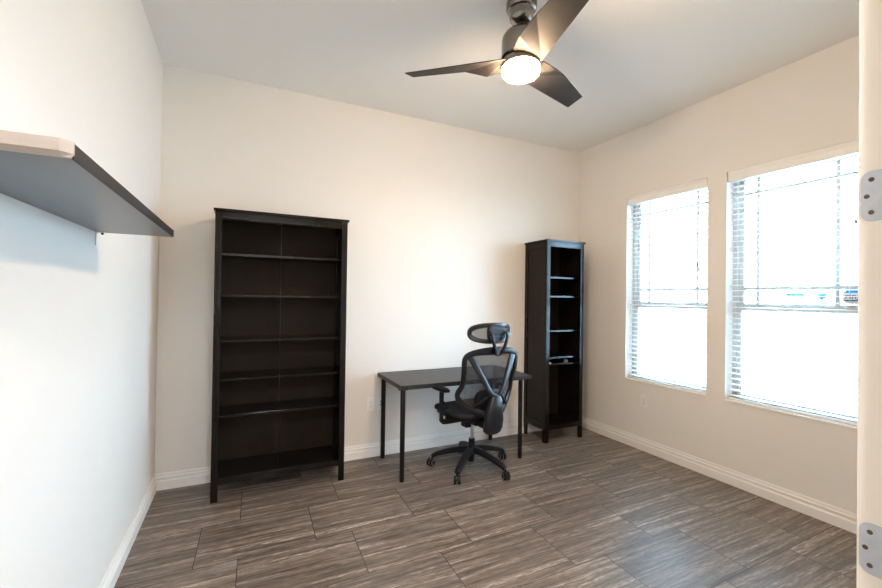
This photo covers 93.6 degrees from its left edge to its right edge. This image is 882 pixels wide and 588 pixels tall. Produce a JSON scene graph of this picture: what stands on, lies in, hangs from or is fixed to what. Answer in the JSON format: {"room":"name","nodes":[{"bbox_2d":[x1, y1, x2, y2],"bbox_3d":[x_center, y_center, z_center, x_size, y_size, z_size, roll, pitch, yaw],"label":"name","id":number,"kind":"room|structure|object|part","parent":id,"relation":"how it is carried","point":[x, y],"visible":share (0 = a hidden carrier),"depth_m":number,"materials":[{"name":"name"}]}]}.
{"room":"home office","nodes":[
{"label":"home office","id":0,"kind":"room"},
{"bbox_2d":[0,0,162,587],"bbox_3d":[-1.341,-0.132,1.410,0.120,3.032,3.330,1,-1,-26],"label":"wall","id":1,"kind":"structure","parent":0,"point":[79,317],"depth_m":1.50,"materials":[{"name":"paint"}]},
{"bbox_2d":[0,130,173,244],"bbox_3d":[-1.028,-0.234,1.209,0.268,0.084,1.203,1,0,-26],"label":"wall shelf","id":2,"kind":"object","parent":1,"relation":"attached to","point":[53,175],"visible":1,"depth_m":0.96,"materials":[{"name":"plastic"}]},
{"bbox_2d":[99,475,156,587],"bbox_3d":[-1.322,1.327,1.473,0.016,0.115,3.194,1,-1,-26],"label":"baseboard","id":3,"kind":"structure","parent":1,"relation":"attached to","point":[117,563],"depth_m":2.22,"materials":[{"name":"paint"}]},
{"bbox_2d":[155,64,578,473],"bbox_3d":[-0.256,-0.096,3.840,4.174,3.032,0.120,1,-1,-26],"label":"wall","id":4,"kind":"structure","parent":0,"point":[442,217],"depth_m":3.59,"materials":[{"name":"paint"}]},
{"bbox_2d":[154,422,541,490],"bbox_3d":[-0.256,1.363,3.761,3.914,0.115,0.016,1,-1,-26],"label":"baseboard","id":5,"kind":"structure","parent":4,"relation":"attached to","point":[189,477],"depth_m":3.65,"materials":[{"name":"paint"}]},
{"bbox_2d":[366,397,373,410],"bbox_3d":[-0.613,0.959,3.596,0.070,0.115,0.008,1,-1,-26],"label":"wall outlet","id":6,"kind":"object","parent":4,"relation":"attached to","point":[369,401],"visible":1,"depth_m":3.59,"materials":[{"name":"plastic"}]},
{"bbox_2d":[377,397,380,409],"bbox_3d":[-0.528,0.960,3.630,0.070,0.115,0.020,1,-1,-26],"label":"wall jack","id":7,"kind":"object","parent":4,"relation":"attached to","point":[378,398],"visible":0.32,"depth_m":3.63,"materials":[{"name":"plastic"}]},
{"bbox_2d":[114,426,856,587],"bbox_3d":[0.440,1.477,2.324,4.174,0.120,3.450,1,-1,-26],"label":"floor","id":8,"kind":"structure","parent":0,"point":[593,509],"depth_m":2.48,"materials":[{"name":"tile"}]},
{"bbox_2d":[210,207,349,503],"bbox_3d":[-1.195,0.416,3.104,0.906,1.970,0.366,1,-1,-26],"label":"bookcase","id":9,"kind":"object","parent":8,"relation":"on","point":[252,272],"visible":1,"depth_m":3.18,"materials":[{"name":"black wood"}]},
{"bbox_3d":[-1.578,0.418,2.926,0.042,1.952,0.352,1,-1,-26],"label":"frame","id":10,"kind":"part","parent":9,"relation":"part of","materials":[{"name":"black wood"}]},
{"bbox_3d":[-1.270,0.357,3.262,0.842,1.812,0.007,1,-1,-26],"label":"panel","id":11,"kind":"part","parent":9,"relation":"part of","materials":[{"name":"black wood"}]},
{"bbox_3d":[-1.211,1.250,3.105,0.842,0.014,0.319,1,-1,-26],"label":"shelf","id":12,"kind":"part","parent":9,"relation":"part of","materials":[{"name":"black wood"}]},
{"bbox_3d":[-1.138,1.264,2.952,0.802,0.047,0.020,1,-1,-26],"label":"rail","id":13,"kind":"part","parent":9,"relation":"part of","materials":[{"name":"black wood"}]},
{"bbox_3d":[-1.212,0.848,3.123,0.838,0.018,0.283,1,-1,-26],"label":"shelf","id":14,"kind":"part","parent":9,"relation":"part of","materials":[{"name":"black wood"}]},
{"bbox_3d":[-1.209,0.597,3.126,0.838,0.018,0.283,1,-1,-26],"label":"shelf","id":15,"kind":"part","parent":9,"relation":"part of","materials":[{"name":"black wood"}]},
{"bbox_3d":[-1.205,0.330,3.128,0.838,0.018,0.283,1,-1,-26],"label":"shelf","id":16,"kind":"part","parent":9,"relation":"part of","materials":[{"name":"black wood"}]},
{"bbox_3d":[-1.201,0.018,3.131,0.838,0.018,0.283,1,-1,-26],"label":"shelf","id":17,"kind":"part","parent":9,"relation":"part of","materials":[{"name":"black wood"}]},
{"bbox_3d":[-1.197,-0.267,3.133,0.838,0.018,0.283,1,-1,-26],"label":"shelf","id":18,"kind":"part","parent":9,"relation":"part of","materials":[{"name":"black wood"}]},
{"bbox_3d":[-1.113,-0.526,2.968,0.802,0.050,0.020,1,-1,-26],"label":"rail","id":19,"kind":"part","parent":9,"relation":"part of","materials":[{"name":"black wood"}]},
{"bbox_3d":[-0.807,0.369,3.295,0.010,1.762,0.270,1,-1,-26],"label":"panel","id":20,"kind":"part","parent":9,"relation":"part of","materials":[{"name":"black wood"}]},
{"bbox_3d":[-0.817,0.432,3.291,0.042,1.952,0.352,1,-1,-26],"label":"frame","id":21,"kind":"part","parent":9,"relation":"part of","materials":[{"name":"black wood"}]},
{"bbox_2d":[378,365,531,482],"bbox_3d":[0.109,1.058,3.599,1.203,0.730,0.605,1,-1,-26],"label":"desk","id":22,"kind":"object","parent":8,"relation":"on","point":[404,381],"visible":0.84,"depth_m":3.48,"materials":[{"name":"laminate"}]},
{"bbox_3d":[-0.500,1.067,3.577,0.070,0.696,0.070,1,-1,-26],"label":"leg","id":23,"kind":"part","parent":22,"relation":"part of","materials":[{"name":"black metal"}]},
{"bbox_3d":[-0.291,1.066,3.122,0.070,0.696,0.070,1,-1,-26],"label":"leg","id":24,"kind":"part","parent":22,"relation":"part of","materials":[{"name":"black metal"}]},
{"bbox_3d":[0.691,1.084,3.618,0.070,0.696,0.070,1,-1,-26],"label":"leg","id":25,"kind":"part","parent":22,"relation":"part of","materials":[{"name":"black metal"}]},
{"bbox_2d":[427,323,517,484],"bbox_3d":[0.284,0.823,3.405,0.669,1.202,0.699,1,-1,-32],"label":"office chair","id":26,"kind":"object","parent":8,"relation":"on","point":[485,408],"visible":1,"depth_m":3.19,"materials":[{"name":"black plastic"}]},
{"bbox_3d":[0.094,0.905,3.339,0.242,0.268,0.028,1,-1,-32],"label":"armrest","id":27,"kind":"part","parent":26,"relation":"part of","materials":[{"name":"black plastic"}]},
{"bbox_3d":[0.075,1.301,3.414,0.315,0.110,0.064,1,-1,5],"label":"leg","id":28,"kind":"part","parent":26,"relation":"part of","materials":[{"name":"black plastic"}]},
{"bbox_2d":[434,400,482,419],"bbox_3d":[0.233,0.951,3.439,0.500,0.079,0.494,1,-1,-32],"label":"seat cushion","id":29,"kind":"object","parent":26,"relation":"on","point":[451,411],"depth_m":3.24,"materials":[{"name":"black fabric"}]},
{"bbox_3d":[0.181,1.301,3.235,0.064,0.110,0.315,1,-1,23],"label":"leg","id":30,"kind":"part","parent":26,"relation":"part of","materials":[{"name":"black plastic"}]},
{"bbox_3d":[0.203,1.049,3.345,0.055,0.043,0.080,1,-1,-32],"label":"tilt lever","id":31,"kind":"part","parent":26,"relation":"part of","materials":[{"name":"black plastic"}]},
{"bbox_3d":[0.377,0.678,3.236,0.564,0.548,0.146,1,-1,-32],"label":"frame","id":32,"kind":"part","parent":26,"relation":"part of","materials":[{"name":"black plastic"}]},
{"bbox_3d":[0.429,0.304,3.197,0.164,0.124,0.030,1,-1,-32],"label":"headrest plate","id":33,"kind":"part","parent":26,"relation":"part of","materials":[{"name":"black plastic"}]},
{"bbox_2d":[523,239,585,443],"bbox_3d":[1.154,0.459,4.242,0.492,1.970,0.359,1,-1,-26],"label":"bookcase","id":34,"kind":"object","parent":8,"relation":"on","point":[554,276],"visible":1,"depth_m":4.22,"materials":[{"name":"black wood"}]},
{"bbox_3d":[0.950,0.397,4.150,0.010,1.755,0.263,1,-1,-26],"label":"panel","id":35,"kind":"part","parent":34,"relation":"part of","materials":[{"name":"black wood"}]},
{"bbox_3d":[0.958,0.464,4.154,0.042,1.952,0.345,1,-1,-26],"label":"frame","id":36,"kind":"part","parent":34,"relation":"part of","materials":[{"name":"black wood"}]},
{"bbox_3d":[1.081,0.396,4.397,0.428,1.805,0.006,1,-1,-26],"label":"panel","id":37,"kind":"part","parent":34,"relation":"part of","materials":[{"name":"black wood"}]},
{"bbox_3d":[1.141,0.701,4.261,0.424,0.018,0.281,1,-1,-26],"label":"shelf","id":38,"kind":"part","parent":34,"relation":"part of","materials":[{"name":"black wood"}]},
{"bbox_3d":[1.142,0.632,4.261,0.424,0.018,0.281,1,-1,-26],"label":"shelf","id":39,"kind":"part","parent":34,"relation":"part of","materials":[{"name":"black wood"}]},
{"bbox_3d":[1.139,1.285,4.244,0.428,0.014,0.312,1,-1,-26],"label":"shelf","id":40,"kind":"part","parent":34,"relation":"part of","materials":[{"name":"black wood"}]},
{"bbox_3d":[1.146,0.369,4.264,0.424,0.018,0.281,1,-1,-26],"label":"shelf","id":41,"kind":"part","parent":34,"relation":"part of","materials":[{"name":"black wood"}]},
{"bbox_3d":[1.150,0.028,4.267,0.424,0.018,0.281,1,-1,-26],"label":"shelf","id":42,"kind":"part","parent":34,"relation":"part of","materials":[{"name":"black wood"}]},
{"bbox_3d":[1.153,-0.160,4.269,0.424,0.018,0.281,1,-1,-26],"label":"shelf","id":43,"kind":"part","parent":34,"relation":"part of","materials":[{"name":"black wood"}]},
{"bbox_3d":[1.210,1.300,4.094,0.388,0.047,0.020,1,-1,-26],"label":"rail","id":44,"kind":"part","parent":34,"relation":"part of","materials":[{"name":"black wood"}]},
{"bbox_3d":[1.235,-0.484,4.109,0.388,0.050,0.020,1,-1,-26],"label":"rail","id":45,"kind":"part","parent":34,"relation":"part of","materials":[{"name":"black wood"}]},
{"bbox_3d":[1.356,0.405,4.344,0.010,1.755,0.263,1,-1,-26],"label":"panel","id":46,"kind":"part","parent":34,"relation":"part of","materials":[{"name":"black wood"}]},
{"bbox_3d":[1.346,0.471,4.339,0.042,1.952,0.345,1,-1,-26],"label":"frame","id":47,"kind":"part","parent":34,"relation":"part of","materials":[{"name":"black wood"}]},
{"bbox_2d":[141,0,858,152],"bbox_3d":[0.483,-1.675,2.352,4.174,0.120,3.450,1,-1,-26],"label":"ceiling","id":48,"kind":"structure","parent":0,"point":[633,64],"depth_m":2.73,"materials":[{"name":"paint"}]},
{"bbox_2d":[405,0,588,106],"bbox_3d":[0.525,-1.408,2.216,1.161,0.414,1.116,1,-1,-26],"label":"ceiling fan","id":49,"kind":"object","parent":48,"relation":"hanging from","point":[525,45],"visible":1,"depth_m":2.23,"materials":[{"name":"silver metal"}]},
{"bbox_3d":[0.099,-1.292,2.402,0.586,0.057,0.188,1,-1,18],"label":"blade","id":50,"kind":"part","parent":49,"relation":"part of","materials":[{"name":"wood"}]},
{"bbox_3d":[0.514,-1.290,1.932,0.188,0.057,0.586,1,-1,-12],"label":"blade","id":51,"kind":"part","parent":49,"relation":"part of","materials":[{"name":"wood"}]},
{"bbox_3d":[0.709,-1.282,2.532,0.586,0.057,0.188,1,-1,-43],"label":"blade","id":52,"kind":"part","parent":49,"relation":"part of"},
{"bbox_2d":[578,35,858,513],"bbox_3d":[2.307,-0.067,3.154,0.140,3.032,3.330,1,-1,-26],"label":"wall","id":53,"kind":"structure","parent":0,"point":[810,103],"depth_m":3.27,"materials":[{"name":"paint"}]},
{"bbox_2d":[640,394,646,407],"bbox_3d":[1.879,0.995,3.837,0.008,0.115,0.070,1,-1,-26],"label":"wall outlet","id":54,"kind":"object","parent":53,"relation":"attached to","point":[643,402],"visible":1,"depth_m":3.84,"materials":[{"name":"plastic"}]},
{"bbox_2d":[625,189,707,395],"bbox_3d":[2.031,-0.058,3.714,0.146,1.767,0.780,1,-1,-26],"label":"window","id":55,"kind":"structure","parent":53,"relation":"in","point":[638,273],"depth_m":3.94,"materials":[{"name":"plastic"}]},
{"bbox_3d":[1.998,0.820,3.696,0.098,0.011,0.780,1,-1,-26],"label":"sill","id":56,"kind":"part","parent":55,"relation":"part of","materials":[{"name":"paint"}]},
{"bbox_2d":[628,178,707,393],"bbox_3d":[2.008,-0.063,3.703,0.074,1.753,0.764,1,-1,-26],"label":"window blind","id":57,"kind":"object","parent":55,"relation":"attached to","point":[702,184],"visible":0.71,"depth_m":3.67,"materials":[{"name":"white plastic"}]},
{"bbox_3d":[1.904,-0.056,3.944,0.055,1.670,0.002,1,-1,-26],"label":"ladder cord","id":58,"kind":"part","parent":57,"relation":"part of","materials":[{"name":"white fabric"}]},
{"bbox_3d":[2.017,-0.057,3.708,0.055,1.670,0.002,1,-1,-26],"label":"ladder cord","id":59,"kind":"part","parent":57,"relation":"part of","materials":[{"name":"white fabric"}]},
{"bbox_3d":[2.005,0.806,3.700,0.050,0.014,0.758,1,-1,-26],"label":"rail","id":60,"kind":"part","parent":57,"relation":"part of","materials":[{"name":"white plastic"}]},
{"bbox_3d":[2.130,-0.057,3.471,0.055,1.670,0.002,1,-1,-26],"label":"ladder cord","id":61,"kind":"part","parent":57,"relation":"part of","materials":[{"name":"white fabric"}]},
{"bbox_3d":[2.130,-0.553,3.420,0.006,0.660,0.020,1,-1,-26],"label":"pull cord","id":62,"kind":"part","parent":57,"relation":"part of","materials":[{"name":"white fabric"}]},
{"bbox_3d":[2.060,0.441,3.727,0.026,0.714,0.718,1,-1,-26],"label":"sash","id":63,"kind":"part","parent":55,"relation":"part of","materials":[{"name":"glass"}]},
{"bbox_3d":[2.094,-0.395,3.745,0.018,1.019,0.718,1,-1,-26],"label":"sash","id":64,"kind":"part","parent":55,"relation":"part of","materials":[{"name":"glass"}]},
{"bbox_2d":[582,416,856,533],"bbox_3d":[2.194,1.391,3.154,0.016,0.115,3.194,1,-1,-26],"label":"baseboard","id":65,"kind":"structure","parent":53,"relation":"attached to","point":[838,517],"depth_m":3.09,"materials":[{"name":"paint"}]},
{"bbox_2d":[724,155,857,429],"bbox_3d":[2.440,-0.060,2.860,0.146,1.767,0.825,1,-1,-26],"label":"window","id":66,"kind":"structure","parent":53,"relation":"in","point":[741,261],"depth_m":3.06,"materials":[{"name":"plastic"}]},
{"bbox_3d":[2.406,0.818,2.841,0.098,0.011,0.825,1,-1,-26],"label":"sill","id":67,"kind":"part","parent":66,"relation":"part of","materials":[{"name":"paint"}]},
{"bbox_2d":[728,139,858,426],"bbox_3d":[2.417,-0.065,2.849,0.074,1.753,0.809,1,-1,-26],"label":"window blind","id":68,"kind":"object","parent":66,"relation":"attached to","point":[851,148],"visible":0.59,"depth_m":2.82,"materials":[{"name":"white plastic"}]},
{"bbox_3d":[2.303,-0.058,3.109,0.055,1.670,0.002,1,-1,-26],"label":"ladder cord","id":69,"kind":"part","parent":68,"relation":"part of","materials":[{"name":"white fabric"}]},
{"bbox_3d":[2.414,0.804,2.845,0.050,0.014,0.803,1,-1,-26],"label":"rail","id":70,"kind":"part","parent":68,"relation":"part of","materials":[{"name":"white plastic"}]},
{"bbox_3d":[2.425,-0.059,2.853,0.055,1.670,0.002,1,-1,-26],"label":"ladder cord","id":71,"kind":"part","parent":68,"relation":"part of","materials":[{"name":"white fabric"}]},
{"bbox_3d":[2.548,-0.059,2.596,0.055,1.670,0.002,1,-1,-26],"label":"ladder cord","id":72,"kind":"part","parent":68,"relation":"part of","materials":[{"name":"white fabric"}]},
{"bbox_3d":[2.555,-0.655,2.535,0.006,0.460,0.020,1,-1,-26],"label":"pull cord","id":73,"kind":"part","parent":68,"relation":"part of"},
{"bbox_2d":[786,293,803,297],"bbox_3d":[2.483,0.010,2.905,0.001,0.036,0.100,1,-1,-26],"label":"window sticker","id":74,"kind":"object","parent":66,"relation":"attached to","point":[787,294],"visible":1,"depth_m":2.90,"materials":[{"name":"teal plastic"}]},
{"bbox_3d":[2.469,0.439,2.872,0.026,0.714,0.763,1,-1,-26],"label":"sash","id":75,"kind":"part","parent":66,"relation":"part of","materials":[{"name":"glass"}]},
{"bbox_3d":[2.502,-0.397,2.890,0.018,1.019,0.763,1,-1,-26],"label":"sash","id":76,"kind":"part","parent":66,"relation":"part of","materials":[{"name":"glass"}]},
{"bbox_2d":[816,293,827,299],"bbox_3d":[2.548,0.020,2.770,0.001,0.048,0.060,1,-1,-26],"label":"window sticker","id":77,"kind":"object","parent":66,"relation":"attached to","point":[818,294],"visible":0.88,"depth_m":2.77,"materials":[{"name":"teal plastic"}]},
{"bbox_2d":[842,290,857,304],"bbox_3d":[2.615,0.017,2.628,0.002,0.100,0.104,1,-1,-26],"label":"window sticker","id":78,"kind":"object","parent":66,"relation":"attached to","point":[852,292],"visible":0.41,"depth_m":2.63,"materials":[{"name":"white paper"}]},
{"bbox_3d":[2.615,-0.019,2.628,0.001,0.026,0.100,1,-1,-26],"label":"blue panel","id":79,"kind":"part","parent":78,"relation":"part of","materials":[{"name":"blue plastic"}]},
{"bbox_3d":[1.171,-0.103,0.831,3.914,3.032,0.120,1,-1,-26],"label":"wall","id":80,"kind":"structure","parent":0,"visible":0},
{"bbox_2d":[856,0,881,587],"bbox_3d":[1.011,0.187,0.879,0.611,2.430,0.104,1,-1,-27],"label":"door","id":81,"kind":"structure","parent":80,"relation":"in","point":[869,364],"depth_m":0.73,"materials":[{"name":"paint"}]},
{"label":"outside","id":82,"kind":"structure","parent":0,"visible":0},
{"bbox_2d":[639,318,857,415],"bbox_3d":[20.845,2.199,11.086,39.500,0.050,55.000,1,-1,-26],"label":"ground","id":83,"kind":"structure","parent":82,"point":[746,327],"depth_m":13.80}
]}

